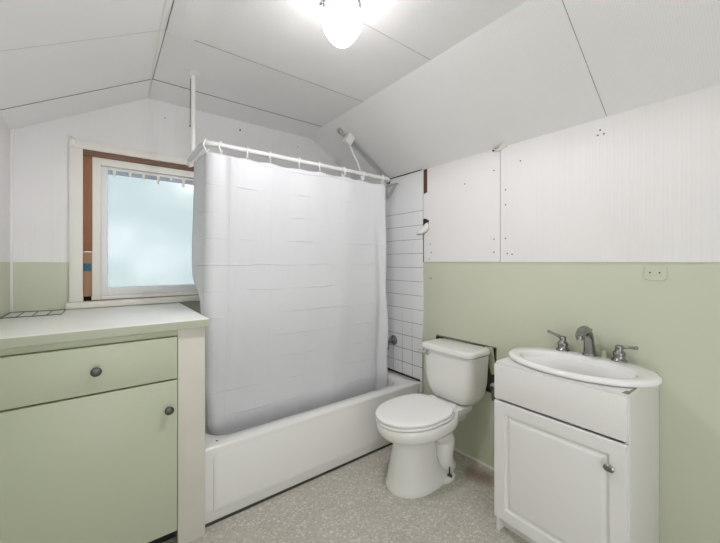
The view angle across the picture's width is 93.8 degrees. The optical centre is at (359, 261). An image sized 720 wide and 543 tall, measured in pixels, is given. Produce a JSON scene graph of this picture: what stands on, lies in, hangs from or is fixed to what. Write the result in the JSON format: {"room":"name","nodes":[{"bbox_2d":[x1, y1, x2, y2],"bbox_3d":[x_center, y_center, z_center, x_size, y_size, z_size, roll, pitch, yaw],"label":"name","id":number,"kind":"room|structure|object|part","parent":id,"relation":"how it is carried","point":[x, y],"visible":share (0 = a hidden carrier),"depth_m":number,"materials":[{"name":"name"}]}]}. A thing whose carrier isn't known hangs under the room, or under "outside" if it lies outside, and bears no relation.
{"room":"bathroom","nodes":[
{"label":"bathroom","id":0,"kind":"room"},
{"bbox_2d":[0,112,9,317],"bbox_3d":[-0.681,0.278,0.260,0.001,2.005,3.740,0,0,-37],"label":"wall","id":1,"kind":"structure","parent":0,"point":[4,129],"depth_m":1.65,"materials":[{"name":"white paint"}]},
{"bbox_2d":[13,96,349,313],"bbox_3d":[-0.932,0.114,2.482,2.292,2.333,0.102,0,0,-37],"label":"wall","id":2,"kind":"structure","parent":0,"point":[40,150],"depth_m":1.88,"materials":[{"name":"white paint"}]},
{"bbox_2d":[10,128,12,311],"bbox_3d":[-1.807,-0.221,1.747,0.013,0.961,0.013,0,0,-37],"label":"trim","id":3,"kind":"structure","parent":2,"relation":"attached to","point":[11,130],"depth_m":1.74,"materials":[{"name":"white paint"}]},
{"bbox_2d":[65,140,199,308],"bbox_3d":[-1.262,-0.213,2.172,0.955,0.947,0.115,0,0,-37],"label":"window","id":4,"kind":"structure","parent":2,"relation":"in","point":[131,210],"depth_m":2.08,"materials":[{"name":"beige paint"}]},
{"bbox_2d":[69,135,76,144],"bbox_3d":[-1.588,-0.680,1.863,0.058,0.050,0.025,0,0,37],"label":"curtain bracket","id":5,"kind":"object","parent":4,"relation":"attached to","point":[72,138],"visible":1,"depth_m":1.87,"materials":[{"name":"white metal"}]},
{"bbox_3d":[-1.599,-0.208,1.899,0.059,0.865,0.020,0,0,-37],"label":"casing","id":6,"kind":"part","parent":4,"relation":"part of","materials":[{"name":"beige paint"}]},
{"bbox_3d":[-1.250,0.243,2.156,0.955,0.034,0.075,0,0,-37],"label":"sill","id":7,"kind":"part","parent":4,"relation":"part of","materials":[{"name":"beige paint"}]},
{"bbox_3d":[-1.269,-0.195,2.199,0.754,0.830,0.064,0,0,-37],"label":"frame","id":8,"kind":"part","parent":4,"relation":"part of","materials":[{"name":"beige paint"}]},
{"bbox_3d":[-1.273,-0.184,2.204,0.668,0.765,0.032,0,0,-37],"label":"sash","id":9,"kind":"part","parent":4,"relation":"part of","materials":[{"name":"white plastic"}]},
{"bbox_3d":[-1.275,-0.201,2.206,0.617,0.717,0.004,0,0,-37],"label":"pane","id":10,"kind":"part","parent":4,"relation":"part of","materials":[{"name":"clear glass"}]},
{"bbox_2d":[162,444,528,542],"bbox_3d":[0.220,1.310,1.010,2.542,0.060,3.840,0,0,-37],"label":"floor","id":11,"kind":"structure","parent":0,"point":[352,502],"depth_m":1.72,"materials":[{"name":"tile"}]},
{"bbox_2d":[0,327,204,542],"bbox_3d":[-1.255,0.790,1.646,0.762,0.979,0.837,0,0,-37],"label":"base cabinet","id":12,"kind":"object","parent":11,"relation":"on","point":[102,440],"visible":0.94,"depth_m":1.34,"materials":[{"name":"green paint"}]},
{"bbox_3d":[-1.078,0.424,1.317,0.642,0.183,0.038,0,0,-37],"label":"drawer","id":13,"kind":"part","parent":12,"relation":"part of","materials":[{"name":"green paint"}]},
{"bbox_3d":[-1.078,0.858,1.317,0.642,0.669,0.038,0,0,-37],"label":"door","id":14,"kind":"part","parent":12,"relation":"part of","materials":[{"name":"green paint"}]},
{"bbox_3d":[-1.027,0.427,1.312,0.036,0.036,0.031,0,0,-37],"label":"knob","id":15,"kind":"part","parent":12,"relation":"part of","materials":[{"name":"grey metal"}]},
{"bbox_2d":[0,302,208,348],"bbox_3d":[-1.256,0.281,1.657,0.775,0.038,0.820,0,0,-37],"label":"countertop","id":16,"kind":"structure","parent":12,"relation":"on","point":[99,322],"depth_m":1.46,"materials":[{"name":"white laminate"}]},
{"bbox_2d":[0,309,65,318],"bbox_3d":[-1.642,0.259,1.710,0.220,0.005,0.243,0,0,-37],"label":"wire rack","id":17,"kind":"object","parent":16,"relation":"on","point":[64,309],"visible":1,"depth_m":1.66,"materials":[{"name":"metal"}]},
{"bbox_3d":[-0.829,0.644,1.464,0.036,0.036,0.031,0,0,-37],"label":"knob","id":18,"kind":"part","parent":12,"relation":"part of","materials":[{"name":"grey metal"}]},
{"bbox_2d":[205,368,420,527],"bbox_3d":[-0.369,1.083,2.370,1.514,0.394,0.754,0,0,-37],"label":"bathtub","id":19,"kind":"object","parent":11,"relation":"on","point":[245,469],"visible":0.41,"depth_m":1.89,"materials":[{"name":"white ceramic"}]},
{"bbox_2d":[375,338,489,498],"bbox_3d":[0.403,0.905,2.004,0.735,0.750,0.400,0,0,-37],"label":"toilet","id":20,"kind":"object","parent":11,"relation":"on","point":[420,428],"visible":1,"depth_m":1.94,"materials":[{"name":"white ceramic"}]},
{"bbox_3d":[0.299,0.841,1.918,0.464,0.022,0.360,0,0,-37],"label":"lid","id":21,"kind":"part","parent":20,"relation":"part of","materials":[{"name":"white plastic"}]},
{"bbox_3d":[0.303,0.866,1.921,0.470,0.018,0.358,0,0,-37],"label":"seat","id":22,"kind":"part","parent":20,"relation":"part of","materials":[{"name":"white plastic"}]},
{"bbox_3d":[0.422,0.590,2.213,0.078,0.034,0.028,0,0,39],"label":"flush lever","id":23,"kind":"part","parent":20,"relation":"part of","materials":[{"name":"silver metal"}]},
{"bbox_3d":[0.603,0.548,2.157,0.232,0.037,0.400,0,0,-37],"label":"tank lid","id":24,"kind":"part","parent":20,"relation":"part of","materials":[{"name":"white ceramic"}]},
{"bbox_3d":[0.609,0.722,2.161,0.208,0.308,0.390,0,0,-37],"label":"tank","id":25,"kind":"part","parent":20,"relation":"part of","materials":[{"name":"white ceramic"}]},
{"bbox_2d":[494,357,658,542],"bbox_3d":[0.954,0.876,1.522,0.447,0.808,0.518,0,0,-37],"label":"vanity cabinet","id":26,"kind":"object","parent":11,"relation":"on","point":[575,461],"visible":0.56,"depth_m":1.36,"materials":[{"name":"white wood"}]},
{"bbox_3d":[0.803,0.564,1.410,0.018,0.164,0.514,0,0,-37],"label":"drawer","id":27,"kind":"part","parent":26,"relation":"part of","materials":[{"name":"white wood"}]},
{"bbox_3d":[0.802,0.932,1.409,0.018,0.552,0.514,0,0,-37],"label":"door","id":28,"kind":"part","parent":26,"relation":"part of","materials":[{"name":"white wood"}]},
{"bbox_2d":[508,347,662,387],"bbox_3d":[0.970,0.503,1.516,0.414,0.174,0.592,0,0,-37],"label":"sink","id":29,"kind":"object","parent":26,"relation":"in","point":[602,370],"visible":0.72,"depth_m":1.48,"materials":[{"name":"white ceramic"}]},
{"bbox_2d":[547,326,638,362],"bbox_3d":[1.058,0.372,1.583,0.164,0.148,0.376,0,0,-37],"label":"faucet","id":30,"kind":"object","parent":29,"relation":"on","point":[583,333],"visible":1,"depth_m":1.58,"materials":[{"name":"silver metal"}]},
{"bbox_3d":[1.004,0.374,1.731,0.076,0.042,0.017,0,0,44],"label":"lever","id":31,"kind":"part","parent":30,"relation":"part of","materials":[{"name":"silver metal"}]},
{"bbox_3d":[1.028,0.409,1.707,0.062,0.073,0.062,0,0,-37],"label":"handle","id":32,"kind":"part","parent":30,"relation":"part of","materials":[{"name":"silver metal"}]},
{"bbox_3d":[1.058,0.372,1.583,0.163,0.148,0.060,0,0,-37],"label":"spout","id":33,"kind":"part","parent":30,"relation":"part of","materials":[{"name":"silver metal"}]},
{"bbox_3d":[1.170,0.409,1.521,0.062,0.073,0.062,0,0,-37],"label":"handle","id":34,"kind":"part","parent":30,"relation":"part of","materials":[{"name":"silver metal"}]},
{"bbox_3d":[1.186,0.381,1.491,0.017,0.029,0.074,0,0,-29],"label":"lever","id":35,"kind":"part","parent":30,"relation":"part of","materials":[{"name":"silver metal"}]},
{"bbox_3d":[0.910,0.753,1.232,0.025,0.028,0.036,0,0,-37],"label":"knob","id":36,"kind":"part","parent":26,"relation":"part of","materials":[{"name":"silver metal"}]},
{"bbox_2d":[0,0,719,182],"bbox_3d":[0.231,-0.867,0.956,2.322,0.394,3.740,0,0,-37],"label":"ceiling","id":37,"kind":"structure","parent":0,"point":[422,84],"depth_m":1.59,"materials":[{"name":"paint"}]},
{"bbox_2d":[187,70,389,183],"bbox_3d":[-0.480,-0.799,2.331,1.329,0.499,0.688,0,0,-37],"label":"shower curtain rod","id":38,"kind":"object","parent":37,"relation":"hanging from","point":[195,150],"visible":0.88,"depth_m":1.86,"materials":[{"name":"white metal"}]},
{"bbox_3d":[-0.984,-0.579,1.955,0.034,0.058,0.052,0,0,-37],"label":"rod","id":39,"kind":"part","parent":38,"relation":"part of","materials":[{"name":"white metal"}]},
{"bbox_3d":[-0.940,-0.881,1.864,0.007,0.267,0.007,0,0,30],"label":"cord","id":40,"kind":"part","parent":38,"relation":"part of","materials":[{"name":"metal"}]},
{"bbox_3d":[-0.926,-0.824,1.872,0.029,0.448,0.029,0,0,-37],"label":"ceiling post","id":41,"kind":"part","parent":38,"relation":"part of","materials":[{"name":"white metal"}]},
{"bbox_2d":[203,139,209,151],"bbox_3d":[-0.778,-0.589,1.706,0.011,0.064,0.048,0,0,8],"label":"curtain ring","id":42,"kind":"object","parent":38,"relation":"hanging from","point":[204,139],"visible":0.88,"depth_m":1.69,"materials":[{"name":"white plastic"}]},
{"bbox_3d":[-0.478,-0.598,2.333,1.290,0.031,0.688,0,0,-37],"label":"rod","id":43,"kind":"part","parent":38,"relation":"part of","materials":[{"name":"white metal"}]},
{"bbox_2d":[319,0,361,47],"bbox_3d":[-0.065,-0.943,1.303,0.164,0.213,0.167,0,0,-37],"label":"ceiling light","id":44,"kind":"object","parent":37,"relation":"attached to","point":[341,19],"visible":1,"depth_m":1.26,"materials":[{"name":"white glass"}]},
{"bbox_2d":[337,128,389,183],"bbox_3d":[0.055,-0.715,2.648,0.512,0.591,0.122,0,0,-37],"label":"pipe","id":45,"kind":"object","parent":37,"relation":"attached to","point":[348,140],"visible":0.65,"depth_m":2.56,"materials":[{"name":"silver metal"}]},
{"bbox_2d":[417,84,719,542],"bbox_3d":[1.146,0.286,1.653,0.090,1.988,3.740,0,0,-37],"label":"wall","id":46,"kind":"structure","parent":0,"point":[557,232],"depth_m":1.60,"materials":[{"name":"green paint"}]},
{"bbox_2d":[384,170,422,392],"bbox_3d":[0.239,0.143,2.829,0.007,1.674,0.768,0,0,-37],"label":"wall tile","id":47,"kind":"structure","parent":46,"relation":"attached to","point":[404,206],"depth_m":2.66,"materials":[{"name":"white tile"}]},
{"bbox_2d":[385,183,397,198],"bbox_3d":[0.259,-0.583,2.770,0.032,0.124,0.136,0,0,-37],"label":"wall bracket","id":48,"kind":"object","parent":47,"relation":"attached to","point":[392,184],"visible":0.96,"depth_m":2.77,"materials":[{"name":"grey metal"}]},
{"bbox_2d":[388,335,396,349],"bbox_3d":[0.204,0.682,2.757,0.139,0.164,0.149,0,0,-37],"label":"tub faucet","id":49,"kind":"object","parent":47,"relation":"attached to","point":[393,339],"visible":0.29,"depth_m":2.74,"materials":[{"name":"silver metal"}]},
{"bbox_2d":[454,447,493,470],"bbox_3d":[0.719,1.271,2.196,0.012,0.018,0.822,0,0,-37],"label":"baseboard","id":50,"kind":"structure","parent":46,"relation":"attached to","point":[455,449],"depth_m":2.16,"materials":[{"name":"beige paint"}]},
{"bbox_2d":[490,383,495,400],"bbox_3d":[0.879,0.787,2.015,0.095,0.105,0.170,0,0,-37],"label":"supply valve","id":51,"kind":"object","parent":46,"relation":"attached to","point":[491,384],"visible":0.39,"depth_m":2.04,"materials":[{"name":"silver metal"}]},
{"bbox_2d":[643,265,666,280],"bbox_3d":[1.279,0.049,1.463,0.008,0.067,0.080,0,0,-37],"label":"cover plate","id":52,"kind":"object","parent":46,"relation":"attached to","point":[651,272],"visible":1,"depth_m":1.46,"materials":[{"name":"green paint"}]},
{"bbox_3d":[-0.506,-0.589,1.896,0.011,0.064,0.048,0,0,-14],"label":"curtain ring","id":53,"kind":"object","parent":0,"visible":0},
{"bbox_2d":[192,152,387,435],"bbox_3d":[-0.350,0.211,2.202,1.308,1.538,0.331,0,0,-37],"label":"shower curtain","id":54,"kind":"object","parent":53,"relation":"hanging from","point":[289,264],"visible":0.95,"depth_m":2.00,"materials":[{"name":"white fabric"}]}
]}

